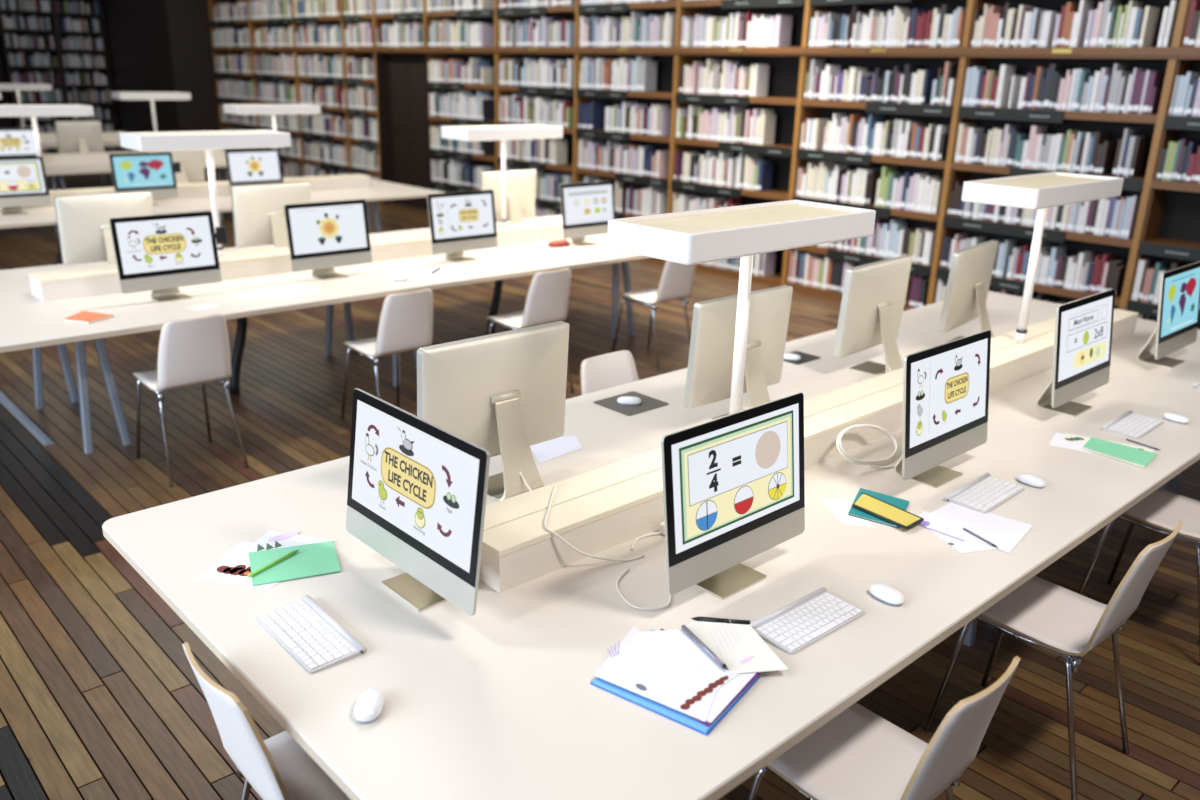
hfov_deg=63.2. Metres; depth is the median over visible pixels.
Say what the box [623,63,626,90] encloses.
book
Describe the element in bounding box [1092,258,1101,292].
book
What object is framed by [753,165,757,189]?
book
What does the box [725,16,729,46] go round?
book
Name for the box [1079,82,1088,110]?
book
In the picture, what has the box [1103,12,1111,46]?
book
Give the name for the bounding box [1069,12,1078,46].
book
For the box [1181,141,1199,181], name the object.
book
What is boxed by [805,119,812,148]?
book
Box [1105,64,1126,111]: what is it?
book
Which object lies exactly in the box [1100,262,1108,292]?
book
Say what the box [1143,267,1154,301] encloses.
book
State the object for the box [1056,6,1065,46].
book
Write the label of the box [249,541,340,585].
card
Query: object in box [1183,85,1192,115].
book
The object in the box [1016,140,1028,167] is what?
book
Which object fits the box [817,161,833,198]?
book
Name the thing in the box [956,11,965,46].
book
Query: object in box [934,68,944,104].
book
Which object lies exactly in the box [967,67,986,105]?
book
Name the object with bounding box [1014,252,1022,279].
book
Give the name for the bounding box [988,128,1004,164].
book
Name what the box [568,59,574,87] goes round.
book
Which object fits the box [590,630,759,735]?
folder
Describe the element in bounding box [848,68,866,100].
book
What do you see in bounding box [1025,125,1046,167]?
book
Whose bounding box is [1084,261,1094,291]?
book
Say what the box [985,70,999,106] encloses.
book
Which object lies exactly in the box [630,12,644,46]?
book
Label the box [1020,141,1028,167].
book
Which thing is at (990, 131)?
book
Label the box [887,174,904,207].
book
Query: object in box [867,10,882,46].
book
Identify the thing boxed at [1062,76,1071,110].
book
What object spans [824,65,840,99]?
book
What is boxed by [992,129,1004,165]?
book
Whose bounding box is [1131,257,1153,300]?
book
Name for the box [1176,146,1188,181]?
book
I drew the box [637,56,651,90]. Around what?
book
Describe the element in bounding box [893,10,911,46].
book
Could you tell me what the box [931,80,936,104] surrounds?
book
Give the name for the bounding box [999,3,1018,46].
book
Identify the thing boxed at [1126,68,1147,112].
book
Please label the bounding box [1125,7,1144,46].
book
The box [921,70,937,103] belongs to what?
book
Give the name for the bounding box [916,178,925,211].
book
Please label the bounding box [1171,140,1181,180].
book
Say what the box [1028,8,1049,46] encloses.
book
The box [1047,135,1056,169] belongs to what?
book
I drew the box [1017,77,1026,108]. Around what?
book
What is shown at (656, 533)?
cable
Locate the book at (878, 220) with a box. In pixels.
[872,216,890,255]
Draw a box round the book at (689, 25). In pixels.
[684,20,695,46]
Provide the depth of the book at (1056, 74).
7.24 m
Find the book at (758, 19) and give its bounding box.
[755,18,760,46]
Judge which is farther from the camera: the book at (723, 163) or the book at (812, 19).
the book at (723, 163)
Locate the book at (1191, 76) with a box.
[1178,72,1199,115]
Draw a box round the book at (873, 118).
[865,114,883,153]
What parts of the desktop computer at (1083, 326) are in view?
screen glass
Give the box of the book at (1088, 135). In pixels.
[1080,132,1095,172]
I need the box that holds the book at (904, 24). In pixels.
[901,22,906,46]
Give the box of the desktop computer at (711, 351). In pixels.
[684,285,792,419]
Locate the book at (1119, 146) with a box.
[1112,139,1122,175]
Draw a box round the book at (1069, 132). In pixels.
[1061,130,1080,170]
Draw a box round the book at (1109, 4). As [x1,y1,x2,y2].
[1097,0,1120,46]
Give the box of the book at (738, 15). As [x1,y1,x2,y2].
[734,13,745,46]
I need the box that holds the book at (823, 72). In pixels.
[819,71,824,99]
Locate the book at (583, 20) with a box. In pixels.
[580,17,591,46]
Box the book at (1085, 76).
[1075,72,1094,110]
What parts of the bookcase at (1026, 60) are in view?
panel, shelf, shelf, shelf, brass plate, shelf, shelf, panel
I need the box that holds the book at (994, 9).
[986,6,1004,46]
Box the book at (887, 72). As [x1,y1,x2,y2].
[883,71,892,101]
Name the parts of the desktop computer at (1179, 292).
screen glass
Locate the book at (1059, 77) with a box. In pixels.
[1053,76,1065,109]
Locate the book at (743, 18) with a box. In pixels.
[740,17,745,46]
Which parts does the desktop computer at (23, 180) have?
screen glass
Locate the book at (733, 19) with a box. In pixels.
[731,18,735,46]
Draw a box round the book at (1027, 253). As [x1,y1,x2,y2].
[1020,250,1030,281]
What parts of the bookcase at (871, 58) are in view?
panel, shelf, shelf, shelf, shelf, shelf, brass plate, shelf, panel, shelf, panel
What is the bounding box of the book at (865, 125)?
[861,124,867,153]
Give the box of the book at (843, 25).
[839,14,848,46]
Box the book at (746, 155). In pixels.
[743,154,758,188]
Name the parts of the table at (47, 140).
riser lid, leg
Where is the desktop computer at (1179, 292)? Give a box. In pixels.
[1137,261,1199,367]
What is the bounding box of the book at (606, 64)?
[603,62,608,89]
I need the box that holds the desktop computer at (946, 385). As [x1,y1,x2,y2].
[894,330,990,487]
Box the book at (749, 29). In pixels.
[746,22,751,46]
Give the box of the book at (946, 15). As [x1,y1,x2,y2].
[941,14,948,46]
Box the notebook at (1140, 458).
[1082,437,1157,468]
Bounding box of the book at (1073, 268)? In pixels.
[1067,261,1077,289]
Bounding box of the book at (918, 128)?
[913,126,928,158]
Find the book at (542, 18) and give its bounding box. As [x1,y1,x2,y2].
[541,17,551,46]
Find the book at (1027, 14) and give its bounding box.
[1020,12,1029,46]
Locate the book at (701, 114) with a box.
[699,113,703,139]
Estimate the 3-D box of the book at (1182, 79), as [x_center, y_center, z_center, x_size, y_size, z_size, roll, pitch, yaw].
[4.021,-2.094,6.715,0.198,0.258,0.042,-15,25,-40]
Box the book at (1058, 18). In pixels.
[1052,14,1060,46]
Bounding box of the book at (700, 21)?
[698,16,703,46]
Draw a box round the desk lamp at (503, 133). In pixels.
[441,125,562,227]
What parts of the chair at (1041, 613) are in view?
leg, leg, rail, seat, leg, leg, backrest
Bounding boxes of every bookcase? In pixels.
[0,0,69,132]
[53,0,117,151]
[208,0,257,168]
[248,0,303,176]
[292,0,349,176]
[341,0,381,202]
[373,0,425,52]
[424,0,496,191]
[495,0,577,210]
[575,0,679,263]
[670,0,809,286]
[785,0,972,310]
[932,0,1186,309]
[1125,0,1199,326]
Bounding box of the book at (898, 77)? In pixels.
[893,72,903,102]
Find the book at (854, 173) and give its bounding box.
[850,172,856,202]
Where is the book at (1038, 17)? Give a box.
[1032,11,1044,46]
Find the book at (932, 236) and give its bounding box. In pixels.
[925,232,935,264]
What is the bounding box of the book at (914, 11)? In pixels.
[908,9,928,46]
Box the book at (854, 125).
[849,123,857,152]
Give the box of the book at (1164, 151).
[1156,148,1167,179]
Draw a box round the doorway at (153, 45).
[101,0,221,170]
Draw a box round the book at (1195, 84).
[1187,80,1198,115]
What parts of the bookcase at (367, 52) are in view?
panel, shelf, shelf, shelf, shelf, shelf, shelf, panel, panel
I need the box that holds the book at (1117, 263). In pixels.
[1108,260,1125,289]
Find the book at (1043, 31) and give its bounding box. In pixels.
[1039,11,1048,46]
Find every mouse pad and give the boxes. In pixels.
[593,391,668,415]
[783,351,820,364]
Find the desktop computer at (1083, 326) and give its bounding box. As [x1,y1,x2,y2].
[1036,289,1114,416]
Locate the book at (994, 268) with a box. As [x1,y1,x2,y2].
[992,246,998,275]
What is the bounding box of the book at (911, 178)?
[906,176,913,209]
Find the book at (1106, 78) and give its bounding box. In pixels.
[1098,76,1111,111]
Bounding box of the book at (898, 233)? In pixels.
[893,230,900,257]
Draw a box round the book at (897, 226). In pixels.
[889,222,906,257]
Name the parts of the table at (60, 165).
leg, leg, riser lid, riser lid, leg, leg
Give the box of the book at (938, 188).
[932,181,942,213]
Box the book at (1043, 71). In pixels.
[1035,69,1046,108]
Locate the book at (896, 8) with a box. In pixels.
[890,7,909,46]
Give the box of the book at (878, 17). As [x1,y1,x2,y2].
[874,16,879,46]
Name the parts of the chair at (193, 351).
leg, leg, seat, backrest, leg, leg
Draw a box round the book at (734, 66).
[731,65,735,95]
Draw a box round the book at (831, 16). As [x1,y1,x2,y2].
[825,13,837,46]
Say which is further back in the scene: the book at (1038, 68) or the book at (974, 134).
the book at (974, 134)
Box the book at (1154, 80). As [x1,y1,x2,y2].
[1142,73,1164,113]
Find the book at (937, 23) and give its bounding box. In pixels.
[933,13,940,46]
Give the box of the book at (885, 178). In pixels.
[881,177,887,206]
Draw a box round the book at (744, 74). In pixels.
[741,72,747,95]
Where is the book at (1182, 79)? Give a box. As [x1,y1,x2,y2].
[1172,76,1185,115]
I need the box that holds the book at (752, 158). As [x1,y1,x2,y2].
[745,157,762,189]
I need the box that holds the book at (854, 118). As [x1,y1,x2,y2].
[847,114,865,152]
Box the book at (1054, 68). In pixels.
[1043,64,1066,109]
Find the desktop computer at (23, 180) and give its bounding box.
[0,156,50,215]
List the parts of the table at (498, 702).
riser lid, riser lid, leg, leg, leg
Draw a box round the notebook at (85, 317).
[64,311,113,323]
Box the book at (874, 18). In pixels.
[870,17,876,46]
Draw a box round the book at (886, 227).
[880,223,889,256]
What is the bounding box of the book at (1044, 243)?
[1041,240,1048,246]
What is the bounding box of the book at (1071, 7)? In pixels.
[1060,2,1079,46]
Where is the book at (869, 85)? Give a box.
[866,80,871,101]
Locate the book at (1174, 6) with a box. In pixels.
[1162,0,1179,46]
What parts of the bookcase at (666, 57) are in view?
panel, shelf, shelf, shelf, shelf, shelf, shelf, panel, shelf, panel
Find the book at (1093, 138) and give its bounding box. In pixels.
[1085,137,1094,173]
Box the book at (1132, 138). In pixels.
[1123,136,1143,176]
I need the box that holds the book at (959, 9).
[952,7,966,46]
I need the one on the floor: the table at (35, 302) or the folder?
the table at (35, 302)
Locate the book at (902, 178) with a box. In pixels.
[897,177,903,208]
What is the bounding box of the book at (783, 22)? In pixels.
[774,15,792,46]
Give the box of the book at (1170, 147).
[1162,141,1178,179]
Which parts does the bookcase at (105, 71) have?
panel, shelf, shelf, shelf, shelf, shelf, shelf, shelf, panel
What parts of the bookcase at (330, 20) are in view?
panel, shelf, shelf, shelf, shelf, shelf, panel, shelf, panel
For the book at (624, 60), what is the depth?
10.41 m
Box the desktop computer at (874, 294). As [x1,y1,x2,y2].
[833,255,911,375]
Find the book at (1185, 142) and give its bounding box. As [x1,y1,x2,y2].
[1174,138,1194,180]
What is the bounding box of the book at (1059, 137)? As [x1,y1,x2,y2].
[1051,133,1066,170]
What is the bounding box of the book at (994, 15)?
[988,14,995,46]
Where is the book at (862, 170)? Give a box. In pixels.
[858,168,873,203]
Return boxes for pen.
[681,625,727,669]
[691,616,749,624]
[963,528,997,547]
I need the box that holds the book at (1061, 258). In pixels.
[1054,255,1066,286]
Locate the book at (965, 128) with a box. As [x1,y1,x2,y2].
[959,127,966,162]
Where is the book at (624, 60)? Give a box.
[621,58,636,90]
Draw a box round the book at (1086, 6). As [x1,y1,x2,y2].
[1073,0,1093,46]
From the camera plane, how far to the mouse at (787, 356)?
4.35 m
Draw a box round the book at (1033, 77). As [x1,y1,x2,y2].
[1026,75,1035,108]
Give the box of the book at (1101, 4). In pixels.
[1091,2,1104,46]
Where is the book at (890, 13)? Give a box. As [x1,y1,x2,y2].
[884,11,893,46]
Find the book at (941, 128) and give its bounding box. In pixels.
[934,125,950,159]
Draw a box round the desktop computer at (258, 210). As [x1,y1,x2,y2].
[231,182,310,247]
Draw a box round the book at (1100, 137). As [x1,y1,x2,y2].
[1089,131,1109,173]
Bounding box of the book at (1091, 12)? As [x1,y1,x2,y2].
[1083,10,1094,46]
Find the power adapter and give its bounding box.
[659,522,664,534]
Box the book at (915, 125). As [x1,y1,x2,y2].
[909,123,926,157]
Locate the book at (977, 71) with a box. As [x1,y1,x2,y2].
[972,70,984,105]
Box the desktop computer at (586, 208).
[560,181,615,246]
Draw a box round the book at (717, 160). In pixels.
[714,159,718,184]
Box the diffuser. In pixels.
[165,147,271,150]
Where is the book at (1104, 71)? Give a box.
[1094,68,1112,111]
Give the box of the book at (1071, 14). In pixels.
[1064,12,1074,46]
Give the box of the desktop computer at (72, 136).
[55,121,103,153]
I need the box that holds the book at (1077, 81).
[1070,69,1090,110]
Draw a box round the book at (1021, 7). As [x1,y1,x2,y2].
[1014,5,1034,46]
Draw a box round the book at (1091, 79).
[1084,77,1093,111]
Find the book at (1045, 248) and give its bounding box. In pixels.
[1035,245,1051,277]
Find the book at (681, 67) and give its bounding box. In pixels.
[679,66,684,92]
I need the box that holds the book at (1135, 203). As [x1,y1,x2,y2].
[1124,194,1141,238]
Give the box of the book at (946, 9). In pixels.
[937,4,957,46]
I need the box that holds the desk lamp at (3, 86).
[0,83,51,127]
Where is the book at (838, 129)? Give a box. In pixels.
[834,126,840,151]
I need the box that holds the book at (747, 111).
[744,110,748,143]
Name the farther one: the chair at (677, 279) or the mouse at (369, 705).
the chair at (677, 279)
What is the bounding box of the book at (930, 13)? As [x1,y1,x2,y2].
[924,11,933,46]
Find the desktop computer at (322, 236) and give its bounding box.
[284,199,371,280]
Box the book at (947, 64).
[940,62,958,104]
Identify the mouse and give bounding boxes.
[354,689,384,722]
[392,276,407,280]
[617,396,641,404]
[784,353,800,360]
[869,583,904,605]
[1016,473,1045,487]
[1163,412,1189,423]
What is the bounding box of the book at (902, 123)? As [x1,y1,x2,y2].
[895,120,913,156]
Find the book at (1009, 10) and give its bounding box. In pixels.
[1003,9,1011,46]
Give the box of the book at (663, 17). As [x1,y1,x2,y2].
[660,15,665,46]
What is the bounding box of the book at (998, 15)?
[991,13,1003,46]
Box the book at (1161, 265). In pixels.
[1148,260,1168,302]
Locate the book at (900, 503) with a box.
[848,488,908,527]
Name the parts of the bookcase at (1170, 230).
shelf, shelf, panel, shelf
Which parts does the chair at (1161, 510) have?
leg, leg, rail, seat, leg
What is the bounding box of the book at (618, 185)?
[615,181,621,211]
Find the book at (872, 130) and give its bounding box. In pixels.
[868,129,874,154]
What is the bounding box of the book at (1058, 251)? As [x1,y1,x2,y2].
[1046,245,1066,285]
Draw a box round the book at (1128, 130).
[1116,128,1137,175]
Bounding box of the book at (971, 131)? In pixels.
[964,127,980,162]
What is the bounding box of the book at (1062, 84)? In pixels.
[1056,79,1065,109]
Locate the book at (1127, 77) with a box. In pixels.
[1119,76,1128,112]
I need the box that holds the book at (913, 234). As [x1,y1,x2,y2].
[908,232,915,255]
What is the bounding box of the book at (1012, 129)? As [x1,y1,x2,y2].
[1006,128,1026,166]
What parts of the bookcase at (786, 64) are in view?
panel, shelf, shelf, brass plate, shelf, shelf, shelf, shelf, panel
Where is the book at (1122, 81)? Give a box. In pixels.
[1114,77,1125,112]
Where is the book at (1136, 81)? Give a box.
[1128,74,1139,113]
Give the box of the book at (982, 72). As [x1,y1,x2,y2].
[975,70,986,106]
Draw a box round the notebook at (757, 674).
[660,628,759,726]
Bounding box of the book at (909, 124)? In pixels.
[902,121,920,157]
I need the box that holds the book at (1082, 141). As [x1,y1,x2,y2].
[1075,139,1085,172]
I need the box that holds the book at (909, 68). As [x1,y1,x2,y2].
[901,64,922,102]
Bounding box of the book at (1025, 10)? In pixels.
[1017,8,1033,46]
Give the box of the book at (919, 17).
[915,16,921,46]
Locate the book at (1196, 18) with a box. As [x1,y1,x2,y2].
[1187,11,1199,46]
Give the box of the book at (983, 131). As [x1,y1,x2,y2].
[975,128,992,163]
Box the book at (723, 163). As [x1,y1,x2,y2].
[721,161,724,185]
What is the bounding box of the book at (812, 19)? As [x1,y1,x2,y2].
[809,18,814,46]
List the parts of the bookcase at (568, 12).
panel, shelf, shelf, shelf, shelf, shelf, panel, panel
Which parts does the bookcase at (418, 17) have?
panel, shelf, shelf, panel, panel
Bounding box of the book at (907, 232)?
[904,227,921,254]
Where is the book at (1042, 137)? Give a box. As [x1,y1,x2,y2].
[1034,134,1051,168]
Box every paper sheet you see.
[186,303,218,309]
[195,541,278,588]
[239,530,333,557]
[260,285,321,298]
[417,267,478,276]
[530,435,582,462]
[570,246,614,254]
[595,626,716,721]
[627,629,729,695]
[657,630,756,722]
[662,674,737,711]
[686,620,788,673]
[822,498,873,526]
[919,511,996,552]
[922,503,1032,552]
[1049,432,1153,453]
[1059,433,1149,451]
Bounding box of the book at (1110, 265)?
[1103,260,1116,291]
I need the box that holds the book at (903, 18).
[897,14,911,46]
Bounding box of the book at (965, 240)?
[963,237,973,248]
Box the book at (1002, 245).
[995,242,1005,276]
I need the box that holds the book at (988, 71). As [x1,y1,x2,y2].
[982,70,989,106]
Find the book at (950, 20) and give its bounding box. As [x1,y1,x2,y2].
[945,14,952,46]
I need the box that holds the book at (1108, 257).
[1096,253,1114,293]
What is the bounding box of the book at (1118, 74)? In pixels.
[1108,71,1131,112]
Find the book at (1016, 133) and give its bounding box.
[1009,131,1026,166]
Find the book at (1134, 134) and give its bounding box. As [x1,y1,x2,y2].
[1119,133,1141,176]
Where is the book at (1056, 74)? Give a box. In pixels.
[1049,72,1066,109]
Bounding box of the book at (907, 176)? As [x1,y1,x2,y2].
[900,172,917,209]
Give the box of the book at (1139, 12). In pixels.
[1131,9,1141,46]
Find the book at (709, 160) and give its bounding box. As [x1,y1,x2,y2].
[707,158,710,184]
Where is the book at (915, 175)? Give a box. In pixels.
[910,173,928,210]
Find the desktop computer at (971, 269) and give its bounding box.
[938,240,997,342]
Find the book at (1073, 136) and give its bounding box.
[1064,134,1077,171]
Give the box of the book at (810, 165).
[805,162,819,196]
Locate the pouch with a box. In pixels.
[548,239,569,246]
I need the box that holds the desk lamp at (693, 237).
[607,200,875,413]
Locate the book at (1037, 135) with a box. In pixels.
[1030,134,1038,168]
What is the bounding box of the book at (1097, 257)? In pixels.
[1089,254,1102,292]
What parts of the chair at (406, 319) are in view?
leg, rail, leg, seat, leg, backrest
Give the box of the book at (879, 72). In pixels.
[872,68,891,101]
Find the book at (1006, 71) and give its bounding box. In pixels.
[995,65,1015,107]
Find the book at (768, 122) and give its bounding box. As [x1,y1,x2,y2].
[760,114,775,144]
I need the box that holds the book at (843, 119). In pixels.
[838,118,844,151]
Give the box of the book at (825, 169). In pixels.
[820,167,834,198]
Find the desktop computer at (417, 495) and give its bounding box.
[346,388,489,615]
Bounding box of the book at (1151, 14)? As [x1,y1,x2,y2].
[1138,6,1159,46]
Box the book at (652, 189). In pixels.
[648,186,664,214]
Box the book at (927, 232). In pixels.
[921,230,935,263]
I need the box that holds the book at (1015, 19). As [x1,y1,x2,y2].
[1009,12,1018,46]
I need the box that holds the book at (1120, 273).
[1112,264,1126,296]
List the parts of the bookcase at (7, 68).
panel, shelf, shelf, shelf, shelf, shelf, shelf, shelf, panel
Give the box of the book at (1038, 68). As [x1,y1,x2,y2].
[1031,67,1049,108]
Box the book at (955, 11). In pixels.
[949,10,956,46]
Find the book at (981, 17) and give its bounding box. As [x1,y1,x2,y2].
[975,16,982,46]
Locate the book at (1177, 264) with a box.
[1170,260,1185,269]
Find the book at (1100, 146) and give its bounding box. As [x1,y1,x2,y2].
[1093,144,1103,173]
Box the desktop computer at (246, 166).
[225,148,282,191]
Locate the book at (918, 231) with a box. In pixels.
[912,227,929,262]
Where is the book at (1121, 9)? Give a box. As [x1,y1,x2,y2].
[1111,6,1125,46]
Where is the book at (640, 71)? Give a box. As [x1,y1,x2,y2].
[639,64,641,90]
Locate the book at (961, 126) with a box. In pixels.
[954,123,975,161]
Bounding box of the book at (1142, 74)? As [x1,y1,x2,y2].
[1133,72,1145,113]
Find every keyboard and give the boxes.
[257,595,366,672]
[749,587,864,654]
[944,473,1024,513]
[1101,410,1163,438]
[1192,381,1199,389]
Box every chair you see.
[133,313,248,486]
[182,642,350,799]
[341,288,432,418]
[486,268,573,392]
[580,350,638,394]
[612,261,695,370]
[748,656,1020,799]
[924,520,1182,799]
[1078,488,1199,648]
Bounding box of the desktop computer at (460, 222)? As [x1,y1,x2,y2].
[427,190,497,262]
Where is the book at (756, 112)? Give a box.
[751,109,766,143]
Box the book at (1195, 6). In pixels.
[1183,0,1199,46]
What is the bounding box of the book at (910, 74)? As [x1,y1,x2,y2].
[905,73,912,102]
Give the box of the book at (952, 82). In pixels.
[946,79,956,104]
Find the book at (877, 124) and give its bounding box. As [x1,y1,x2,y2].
[872,123,878,154]
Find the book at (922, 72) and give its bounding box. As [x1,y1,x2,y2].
[917,71,924,103]
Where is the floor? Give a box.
[0,170,1199,799]
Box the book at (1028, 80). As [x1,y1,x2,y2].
[1022,73,1036,108]
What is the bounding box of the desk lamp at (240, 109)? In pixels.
[223,104,320,148]
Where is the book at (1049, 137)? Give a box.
[1041,134,1056,169]
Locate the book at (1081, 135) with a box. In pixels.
[1071,132,1089,171]
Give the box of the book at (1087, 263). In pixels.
[1080,260,1094,291]
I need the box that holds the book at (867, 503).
[852,492,923,528]
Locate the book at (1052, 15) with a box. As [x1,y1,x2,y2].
[1043,11,1060,46]
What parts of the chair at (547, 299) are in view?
leg, rail, seat, backrest, leg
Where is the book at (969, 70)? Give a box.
[962,68,972,105]
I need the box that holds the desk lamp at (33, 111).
[0,105,93,155]
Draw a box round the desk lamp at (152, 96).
[111,92,190,131]
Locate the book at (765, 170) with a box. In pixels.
[757,163,772,190]
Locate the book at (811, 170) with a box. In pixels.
[808,168,813,197]
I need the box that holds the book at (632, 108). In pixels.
[630,107,633,133]
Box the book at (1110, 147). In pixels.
[1098,141,1117,174]
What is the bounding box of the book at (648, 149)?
[643,147,656,175]
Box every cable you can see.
[520,472,643,561]
[616,568,671,609]
[631,532,661,550]
[836,424,897,468]
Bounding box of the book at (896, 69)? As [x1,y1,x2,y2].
[890,66,904,102]
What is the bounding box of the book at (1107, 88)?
[1101,81,1110,111]
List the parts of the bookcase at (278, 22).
panel, shelf, shelf, shelf, shelf, shelf, panel, shelf, panel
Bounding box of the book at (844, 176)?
[840,174,846,201]
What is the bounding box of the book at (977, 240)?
[972,236,986,245]
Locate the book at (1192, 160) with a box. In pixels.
[1185,153,1196,182]
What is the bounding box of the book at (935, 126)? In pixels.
[929,124,947,159]
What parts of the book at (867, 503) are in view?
trim, trim, trim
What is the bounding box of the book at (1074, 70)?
[1066,69,1076,110]
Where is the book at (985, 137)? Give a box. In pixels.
[979,134,987,163]
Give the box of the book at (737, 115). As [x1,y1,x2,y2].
[734,114,739,142]
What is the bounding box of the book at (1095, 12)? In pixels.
[1088,9,1097,46]
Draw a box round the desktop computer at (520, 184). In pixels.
[480,169,535,223]
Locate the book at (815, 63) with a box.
[807,59,824,98]
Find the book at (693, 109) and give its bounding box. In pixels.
[687,105,703,138]
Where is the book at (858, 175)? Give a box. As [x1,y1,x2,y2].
[854,168,869,203]
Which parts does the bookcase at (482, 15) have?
panel, shelf, shelf, shelf, shelf, shelf, shelf, panel, panel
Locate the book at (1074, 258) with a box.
[1063,255,1078,287]
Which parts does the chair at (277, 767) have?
backrest, leg, seat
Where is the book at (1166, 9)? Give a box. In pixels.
[1157,7,1169,46]
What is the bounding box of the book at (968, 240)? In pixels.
[966,237,974,247]
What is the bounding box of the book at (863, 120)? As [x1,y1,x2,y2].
[858,118,868,153]
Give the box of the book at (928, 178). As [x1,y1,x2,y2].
[922,175,939,211]
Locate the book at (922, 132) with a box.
[917,127,928,158]
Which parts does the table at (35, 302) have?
leg, leg, leg, leg, riser lid, riser lid, leg, leg, leg, leg, leg, leg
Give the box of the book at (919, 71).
[914,70,924,103]
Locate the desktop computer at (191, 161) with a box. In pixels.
[146,150,204,183]
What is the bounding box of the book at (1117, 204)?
[1109,199,1120,236]
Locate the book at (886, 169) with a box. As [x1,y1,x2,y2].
[878,166,896,206]
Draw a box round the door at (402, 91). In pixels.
[375,52,431,209]
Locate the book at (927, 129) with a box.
[922,128,928,158]
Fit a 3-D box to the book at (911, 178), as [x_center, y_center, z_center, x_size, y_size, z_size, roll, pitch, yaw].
[2.683,-1.763,8.306,0.173,0.278,0.030,-15,25,-40]
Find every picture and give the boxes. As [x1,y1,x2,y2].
[0,128,36,156]
[0,159,45,194]
[112,155,173,187]
[115,216,214,274]
[228,151,279,181]
[289,204,366,254]
[352,400,478,572]
[431,194,493,238]
[563,185,612,224]
[671,403,799,553]
[910,338,987,447]
[1058,296,1112,381]
[1161,267,1199,336]
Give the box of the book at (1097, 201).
[1090,199,1099,233]
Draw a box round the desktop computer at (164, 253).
[109,211,226,302]
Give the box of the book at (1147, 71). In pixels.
[1138,70,1157,113]
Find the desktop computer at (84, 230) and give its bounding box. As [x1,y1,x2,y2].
[54,191,153,264]
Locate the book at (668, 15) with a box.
[664,13,675,46]
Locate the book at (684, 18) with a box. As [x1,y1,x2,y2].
[681,16,695,46]
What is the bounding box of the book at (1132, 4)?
[1121,1,1142,46]
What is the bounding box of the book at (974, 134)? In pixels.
[969,133,976,162]
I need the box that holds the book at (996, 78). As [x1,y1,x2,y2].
[989,76,998,106]
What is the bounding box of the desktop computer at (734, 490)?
[661,392,804,599]
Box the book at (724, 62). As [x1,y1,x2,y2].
[721,61,736,94]
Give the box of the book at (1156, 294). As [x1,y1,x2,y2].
[1152,268,1169,303]
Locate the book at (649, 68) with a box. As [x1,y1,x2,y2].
[641,60,656,91]
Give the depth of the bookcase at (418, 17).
13.38 m
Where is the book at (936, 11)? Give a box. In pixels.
[929,8,940,46]
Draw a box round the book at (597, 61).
[596,59,600,88]
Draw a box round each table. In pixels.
[0,174,444,264]
[0,215,650,453]
[39,132,126,188]
[42,149,281,232]
[102,291,1199,799]
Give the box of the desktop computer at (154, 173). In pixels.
[109,152,180,205]
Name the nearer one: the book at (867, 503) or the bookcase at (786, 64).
the book at (867, 503)
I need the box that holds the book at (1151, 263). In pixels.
[1138,259,1157,300]
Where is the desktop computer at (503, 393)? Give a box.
[417,321,568,500]
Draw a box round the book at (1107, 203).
[1099,199,1110,235]
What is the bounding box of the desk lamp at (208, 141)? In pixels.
[119,130,290,257]
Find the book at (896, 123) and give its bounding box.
[891,119,910,156]
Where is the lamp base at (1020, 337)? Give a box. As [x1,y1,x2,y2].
[1015,332,1025,342]
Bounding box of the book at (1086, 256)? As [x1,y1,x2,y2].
[1073,251,1093,289]
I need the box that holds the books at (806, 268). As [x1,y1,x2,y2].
[0,0,1199,328]
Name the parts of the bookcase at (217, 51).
panel, shelf, shelf, shelf, shelf, panel, shelf, panel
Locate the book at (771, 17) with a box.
[768,16,774,46]
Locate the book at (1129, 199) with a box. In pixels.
[1119,196,1132,237]
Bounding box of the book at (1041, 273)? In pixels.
[1038,254,1050,283]
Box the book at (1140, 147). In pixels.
[1129,137,1148,177]
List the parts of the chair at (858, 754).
leg, rail, seat, leg, backrest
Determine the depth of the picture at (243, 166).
9.03 m
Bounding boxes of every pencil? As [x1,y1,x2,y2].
[248,550,297,577]
[1126,439,1159,449]
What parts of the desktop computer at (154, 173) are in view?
screen glass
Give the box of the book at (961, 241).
[959,240,963,249]
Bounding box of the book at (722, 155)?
[717,152,732,185]
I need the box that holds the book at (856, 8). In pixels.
[849,4,866,46]
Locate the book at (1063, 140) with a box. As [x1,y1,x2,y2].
[1057,139,1065,170]
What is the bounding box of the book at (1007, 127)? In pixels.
[999,125,1018,165]
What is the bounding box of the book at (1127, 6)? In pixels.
[1118,5,1128,46]
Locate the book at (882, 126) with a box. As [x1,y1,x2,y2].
[876,123,885,154]
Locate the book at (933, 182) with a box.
[927,179,942,212]
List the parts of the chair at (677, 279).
leg, rail, leg, seat, leg, backrest, leg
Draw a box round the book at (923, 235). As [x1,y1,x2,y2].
[918,233,924,263]
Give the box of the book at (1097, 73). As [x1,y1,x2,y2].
[1088,71,1100,111]
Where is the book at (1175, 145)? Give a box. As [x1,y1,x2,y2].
[1166,142,1178,180]
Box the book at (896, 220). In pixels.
[886,218,904,257]
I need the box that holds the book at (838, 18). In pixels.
[835,14,842,46]
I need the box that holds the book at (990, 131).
[984,130,992,164]
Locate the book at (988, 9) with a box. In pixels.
[982,8,990,46]
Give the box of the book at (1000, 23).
[995,19,1002,46]
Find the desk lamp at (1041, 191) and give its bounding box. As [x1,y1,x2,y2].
[961,172,1123,342]

